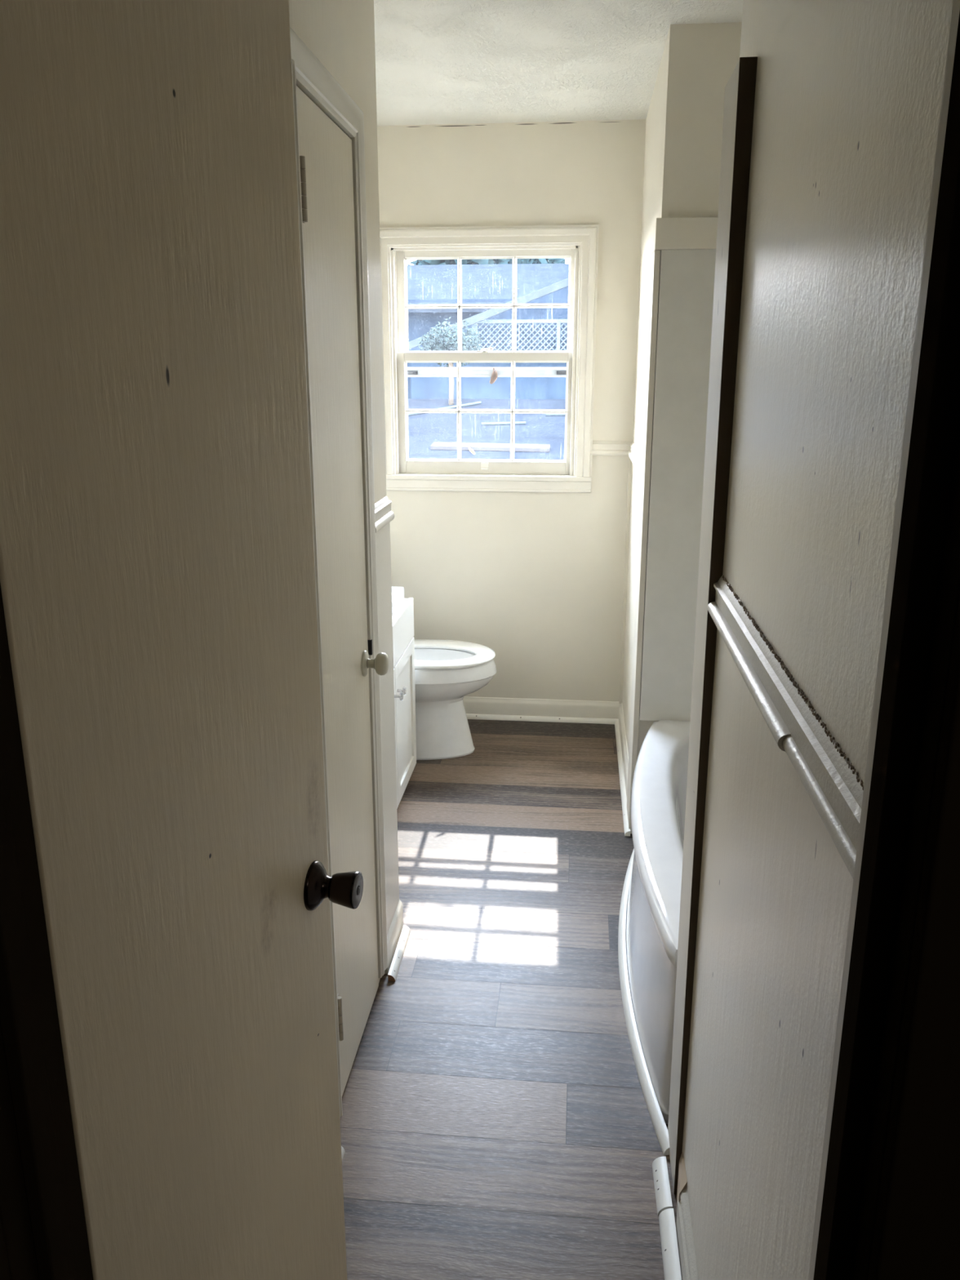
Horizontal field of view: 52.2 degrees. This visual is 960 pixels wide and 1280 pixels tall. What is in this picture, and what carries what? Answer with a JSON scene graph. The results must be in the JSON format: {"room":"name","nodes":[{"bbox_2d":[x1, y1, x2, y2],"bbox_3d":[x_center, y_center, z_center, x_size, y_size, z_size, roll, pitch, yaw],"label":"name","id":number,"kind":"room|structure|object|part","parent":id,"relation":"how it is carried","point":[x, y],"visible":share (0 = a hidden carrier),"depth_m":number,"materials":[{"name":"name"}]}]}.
{"room":"bathroom","nodes":[
{"label":"bathroom","id":0,"kind":"room"},
{"bbox_2d":[288,0,386,982],"bbox_3d":[-0.764,-0.117,1.574,0.870,2.483,1.928,2,16,6],"label":"wall","id":1,"kind":"structure","parent":0,"point":[340,33],"depth_m":2.12,"materials":[{"name":"paint"}]},
{"bbox_2d":[289,26,387,1120],"bbox_3d":[-0.275,-0.036,2.030,0.018,2.042,0.555,2,16,6],"label":"door frame","id":2,"kind":"structure","parent":1,"relation":"attached to","point":[308,73],"depth_m":2.05,"materials":[{"name":"paint"}]},
{"bbox_2d":[296,85,388,1095],"bbox_3d":[-0.268,-0.009,2.041,0.092,1.960,0.430,2,16,6],"label":"door","id":3,"kind":"structure","parent":1,"relation":"in","point":[326,154],"depth_m":1.98,"materials":[{"name":"paint"}]},
{"bbox_3d":[-0.257,0.017,2.267,0.016,0.035,0.008,2,16,6],"label":"strike plate","id":4,"kind":"part","parent":3,"relation":"part of","materials":[{"name":"black metal"}]},
{"bbox_3d":[-0.235,0.054,2.217,0.056,0.060,0.060,2,16,6],"label":"knob","id":5,"kind":"part","parent":3,"relation":"part of","materials":[{"name":"white metal"}]},
{"bbox_2d":[341,1146,344,1159],"bbox_3d":[-0.337,1.100,1.577,0.044,0.096,0.870,2,16,6],"label":"baseboard","id":6,"kind":"structure","parent":1,"relation":"attached to","point":[342,1148],"depth_m":1.98,"materials":[{"name":"paint"}]},
{"bbox_2d":[374,496,394,533],"bbox_3d":[-0.236,-0.301,2.354,0.020,0.060,0.229,2,16,6],"label":"chair rail","id":7,"kind":"object","parent":1,"relation":"attached to","point":[384,514],"visible":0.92,"depth_m":2.36,"materials":[{"name":"paint"}]},
{"bbox_2d":[375,521,399,974],"bbox_3d":[-0.247,0.286,2.519,0.018,1.160,0.228,2,16,6],"label":"wainscot","id":8,"kind":"structure","parent":1,"relation":"attached to","point":[384,582],"depth_m":2.52,"materials":[{"name":"paint"}]},
{"bbox_2d":[384,899,410,981],"bbox_3d":[-0.226,0.803,2.648,0.039,0.096,0.256,2,16,6],"label":"baseboard","id":9,"kind":"structure","parent":1,"relation":"attached to","point":[397,931],"depth_m":2.65,"materials":[{"name":"paint"}]},
{"bbox_2d":[340,719,676,1279],"bbox_3d":[0.131,1.165,1.671,2.700,0.080,6.110,2,16,6],"label":"floor","id":10,"kind":"structure","parent":0,"point":[496,1123],"depth_m":2.29,"materials":[{"name":"plastic"}]},
{"bbox_2d":[391,597,416,808],"bbox_3d":[-0.497,0.277,3.416,0.482,0.698,0.802,2,16,6],"label":"vanity cabinet","id":11,"kind":"object","parent":10,"relation":"on","point":[403,646],"visible":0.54,"depth_m":3.57,"materials":[{"name":"paint"}]},
{"bbox_3d":[-0.316,0.395,3.222,0.014,0.515,0.393,2,16,6],"label":"door","id":12,"kind":"part","parent":11,"relation":"part of","materials":[{"name":"paint"}]},
{"bbox_2d":[391,586,404,613],"bbox_3d":[-0.530,-0.120,3.303,0.418,0.127,0.790,2,16,6],"label":"sink","id":13,"kind":"object","parent":11,"relation":"in","point":[397,593],"visible":0.15,"depth_m":3.56,"materials":[{"name":"ceramic"}]},
{"bbox_3d":[-0.277,0.192,3.338,0.031,0.030,0.030,2,16,6],"label":"knob","id":14,"kind":"part","parent":11,"relation":"part of","materials":[{"name":"clear plastic"}]},
{"bbox_3d":[-0.271,0.176,3.395,0.031,0.030,0.030,2,16,6],"label":"knob","id":15,"kind":"part","parent":11,"relation":"part of","materials":[{"name":"clear plastic"}]},
{"bbox_3d":[-0.298,0.018,3.323,0.018,0.150,0.794,2,16,6],"label":"apron panel","id":16,"kind":"part","parent":11,"relation":"part of","materials":[{"name":"paint"}]},
{"bbox_2d":[413,639,497,759],"bbox_3d":[-0.312,0.036,3.980,0.764,0.860,0.470,2,16,6],"label":"toilet","id":17,"kind":"object","parent":10,"relation":"on","point":[446,671],"visible":0.44,"depth_m":3.95,"materials":[{"name":"ceramic"}]},
{"bbox_3d":[-0.178,0.057,3.972,0.482,0.020,0.380,2,16,6],"label":"seat","id":18,"kind":"part","parent":17,"relation":"part of","materials":[{"name":"plastic"}]},
{"bbox_2d":[625,720,690,1124],"bbox_3d":[0.801,0.648,2.609,0.811,0.416,1.334,2,16,6],"label":"bathtub","id":19,"kind":"object","parent":10,"relation":"on","point":[660,780],"visible":0.23,"depth_m":2.35,"materials":[{"name":"ceramic"}]},
{"bbox_2d":[617,848,669,1155],"bbox_3d":[0.425,0.841,2.652,0.100,0.020,1.409,2,16,7],"label":"quarter round","id":20,"kind":"object","parent":19,"relation":"attached to","point":[659,1123],"visible":0.84,"depth_m":2.31,"materials":[{"name":"paint"}]},
{"bbox_2d":[631,720,690,967],"bbox_3d":[0.801,0.609,2.598,0.811,0.336,1.334,2,16,6],"label":"basin","id":21,"kind":"object","parent":19,"relation":"in","point":[660,780],"depth_m":2.47,"materials":[{"name":"ceramic"}]},
{"bbox_2d":[377,119,645,701],"bbox_3d":[0.427,-0.838,4.171,2.700,2.483,0.170,2,16,6],"label":"wall","id":22,"kind":"structure","parent":0,"point":[535,580],"depth_m":4.17,"materials":[{"name":"paint"}]},
{"bbox_2d":[379,224,632,493],"bbox_3d":[0.104,-1.156,4.103,1.078,1.048,0.195,2,16,6],"label":"window","id":23,"kind":"structure","parent":22,"relation":"in","point":[398,246],"depth_m":4.06,"materials":[{"name":"paint"}]},
{"bbox_2d":[467,446,475,454],"bbox_3d":[-0.036,-0.810,4.192,0.030,0.035,0.011,2,16,6],"label":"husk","id":24,"kind":"object","parent":23,"relation":"attached to","point":[472,451],"visible":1,"depth_m":4.19,"materials":[{"name":"white"}]},
{"bbox_3d":[0.019,-0.953,4.135,0.752,0.500,0.033,2,16,6],"label":"sash","id":25,"kind":"part","parent":23,"relation":"part of","materials":[{"name":"paint"}]},
{"bbox_3d":[0.023,-1.384,4.060,0.752,0.439,0.032,2,16,6],"label":"sash","id":26,"kind":"part","parent":23,"relation":"part of","materials":[{"name":"paint"}]},
{"bbox_3d":[0.027,-1.174,4.164,0.761,0.910,0.022,2,16,6],"label":"storm frame","id":27,"kind":"part","parent":23,"relation":"part of","materials":[{"name":"metal"}]},
{"bbox_3d":[0.022,-0.710,4.236,0.913,0.021,0.193,2,16,6],"label":"sill","id":28,"kind":"part","parent":23,"relation":"part of","materials":[{"name":"paint"}]},
{"bbox_2d":[489,366,497,384],"bbox_3d":[0.058,-1.121,4.156,0.035,0.071,0.018,2,16,6],"label":"nest","id":29,"kind":"object","parent":23,"relation":"hanging from","point":[494,375],"visible":1,"depth_m":4.15,"materials":[{"name":"brown"}]},
{"bbox_2d":[462,696,620,724],"bbox_3d":[-0.013,0.308,4.430,1.296,0.096,0.033,2,16,6],"label":"baseboard","id":30,"kind":"structure","parent":22,"relation":"attached to","point":[476,708],"depth_m":4.40,"materials":[{"name":"paint"}]},
{"bbox_2d":[618,456,631,703],"bbox_3d":[0.628,-0.242,4.221,0.018,1.088,0.013,2,16,6],"label":"trim","id":31,"kind":"structure","parent":22,"relation":"attached to","point":[629,474],"depth_m":4.21,"materials":[{"name":"paint"}]},
{"bbox_2d":[373,0,743,125],"bbox_3d":[0.131,-1.266,0.996,2.700,0.080,6.110,2,16,6],"label":"ceiling","id":32,"kind":"structure","parent":0,"point":[437,62],"depth_m":2.98,"materials":[{"name":"white paint"}]},
{"bbox_2d":[622,22,742,756],"bbox_3d":[1.145,-0.653,3.506,1.134,2.483,1.100,2,16,6],"label":"wall","id":33,"kind":"structure","parent":0,"point":[684,121],"depth_m":2.80,"materials":[{"name":"paint"}]},
{"bbox_2d":[614,702,630,835],"bbox_3d":[0.562,0.470,3.848,0.031,0.096,1.120,2,16,6],"label":"baseboard","id":34,"kind":"structure","parent":33,"relation":"attached to","point":[620,726],"depth_m":3.84,"materials":[{"name":"paint"}]},
{"bbox_2d":[627,440,641,478],"bbox_3d":[0.578,-0.674,3.630,0.020,0.060,0.925,2,16,6],"label":"chair rail","id":35,"kind":"object","parent":33,"relation":"attached to","point":[634,454],"visible":0.76,"depth_m":3.60,"materials":[{"name":"paint"}]},
{"bbox_2d":[626,249,660,833],"bbox_3d":[0.524,-0.259,3.176,0.018,1.859,0.177,2,16,6],"label":"trim board","id":36,"kind":"object","parent":33,"relation":"attached to","point":[655,256],"visible":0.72,"depth_m":3.08,"materials":[{"name":"paint"}]},
{"bbox_2d":[650,217,717,256],"bbox_3d":[0.913,-1.184,2.873,0.801,0.084,0.187,2,16,6],"label":"trim board","id":37,"kind":"object","parent":33,"relation":"attached to","point":[688,233],"visible":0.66,"depth_m":2.81,"materials":[{"name":"paint"}]},
{"bbox_2d":[722,0,953,782],"bbox_3d":[0.898,0.020,1.080,1.120,2.483,1.240,2,16,6],"label":"wall","id":38,"kind":"structure","parent":0,"point":[846,113],"depth_m":0.91,"materials":[{"name":"paint"}]},
{"bbox_2d":[652,1152,698,1279],"bbox_3d":[0.317,1.120,1.450,0.050,0.125,1.008,2,16,6],"label":"baseboard","id":39,"kind":"structure","parent":38,"relation":"attached to","point":[677,1244],"depth_m":1.76,"materials":[{"name":"paint"}]},
{"bbox_2d":[667,56,757,1195],"bbox_3d":[0.382,0.109,1.692,0.028,1.946,0.148,2,16,6],"label":"trim board","id":40,"kind":"object","parent":38,"relation":"attached to","point":[740,90],"visible":0.77,"depth_m":1.56,"materials":[{"name":"paint"}]},
{"bbox_2d":[681,627,853,1279],"bbox_3d":[0.348,0.630,1.294,0.023,1.153,0.985,2,16,6],"label":"wainscot","id":41,"kind":"structure","parent":38,"relation":"attached to","point":[775,898],"depth_m":1.16,"materials":[{"name":"paint"}]},
{"bbox_2d":[706,574,864,878],"bbox_3d":[0.327,0.051,1.110,0.022,0.066,0.946,2,16,6],"label":"chair rail","id":42,"kind":"object","parent":38,"relation":"attached to","point":[834,787],"visible":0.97,"depth_m":0.97,"materials":[{"name":"paint"}]},
{"bbox_3d":[0.055,0.150,0.612,2.700,2.483,0.096,2,16,6],"label":"wall","id":43,"kind":"structure","parent":0,"visible":0},
{"bbox_2d":[0,0,363,1279],"bbox_3d":[-0.251,0.247,1.010,0.108,2.020,0.570,3,16,11],"label":"door","id":44,"kind":"structure","parent":43,"relation":"in","point":[157,571],"depth_m":0.87,"materials":[{"name":"paint"}]},
{"bbox_3d":[-0.200,0.316,1.257,0.030,0.063,0.063,3,16,11],"label":"knob","id":45,"kind":"part","parent":44,"relation":"part of","materials":[{"name":"brown metal"}]},
{"bbox_3d":[-0.156,0.319,1.248,0.001,0.042,0.042,3,16,11],"label":"plate","id":46,"kind":"part","parent":44,"relation":"part of","materials":[{"name":"black metal"}]},
{"bbox_2d":[0,0,959,1279],"bbox_3d":[-0.039,0.308,0.667,0.710,2.110,0.131,2,16,6],"label":"door frame","id":47,"kind":"structure","parent":43,"relation":"attached to","point":[42,1214],"depth_m":0.57,"materials":[{"name":"wood"}]},
{"label":"outside","id":48,"kind":"structure","parent":0,"visible":0},
{"bbox_2d":[408,399,565,459],"bbox_3d":[2.472,-5.361,23.996,28.000,1.550,40.640,2,16,6],"label":"ground","id":49,"kind":"structure","parent":48,"point":[425,428],"depth_m":13.10,"materials":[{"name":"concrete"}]},
{"bbox_2d":[408,401,481,416],"bbox_3d":[-0.577,-3.437,14.596,0.040,0.191,1.675,15,21,43],"label":"pole","id":50,"kind":"object","parent":49,"relation":"on","point":[476,402],"visible":0.5,"depth_m":14.75,"materials":[{"name":"white wood"}]},
{"bbox_2d":[417,316,483,404],"bbox_3d":[-0.448,-4.221,14.938,1.017,1.343,1.008,2,16,6],"label":"shrub","id":51,"kind":"object","parent":49,"relation":"on","point":[433,344],"visible":0.73,"depth_m":14.70,"materials":[{"name":"green plant"}]},
{"bbox_3d":[-0.445,-4.078,15.003,0.087,1.033,0.128,-3,16,-9],"label":"stem","id":52,"kind":"part","parent":51,"relation":"part of","materials":[{"name":"white plant"}]},
{"bbox_2d":[407,257,567,265],"bbox_3d":[0.202,-11.916,34.209,6.238,7.931,6.199,2,16,6],"label":"tree","id":53,"kind":"object","parent":49,"relation":"on","point":[562,260],"visible":0.03,"depth_m":32.14,"materials":[{"name":"green plant"}]},
{"bbox_2d":[407,263,568,399],"bbox_3d":[1.274,-6.478,21.694,17.000,4.134,10.700,2,16,6],"label":"house","id":54,"kind":"structure","parent":49,"relation":"on","point":[545,328],"depth_m":17.22,"materials":[{"name":"blue"}]},
{"bbox_2d":[430,441,550,452],"bbox_3d":[0.125,-2.329,11.831,1.459,0.088,0.249,3,16,9],"label":"plank","id":55,"kind":"object","parent":49,"relation":"on","point":[436,445],"visible":1,"depth_m":11.76,"materials":[{"name":"white wood"}]},
{"bbox_2d":[481,421,525,425],"bbox_3d":[0.323,-2.956,13.383,0.609,0.052,0.040,-1,16,-4],"label":"pole","id":56,"kind":"object","parent":49,"relation":"on","point":[517,422],"visible":1,"depth_m":13.37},
{"bbox_2d":[546,413,565,416],"bbox_3d":[1.398,-3.232,14.029,0.906,0.052,0.040,0,16,-1],"label":"pole","id":57,"kind":"object","parent":49,"relation":"on","point":[547,415],"visible":0.24,"depth_m":14.01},
{"bbox_3d":[1.413,-0.317,2.294,0.347,2.483,1.450,2,16,6],"label":"wall","id":58,"kind":"structure","parent":0,"visible":0},
{"bbox_2d":[639,248,715,720],"bbox_3d":[0.848,-0.247,2.367,0.782,1.450,1.360,2,16,6],"label":"tub surround","id":59,"kind":"object","parent":58,"relation":"attached to","point":[686,276],"visible":0.29,"depth_m":3.01,"materials":[{"name":"white plastic"}]}
]}

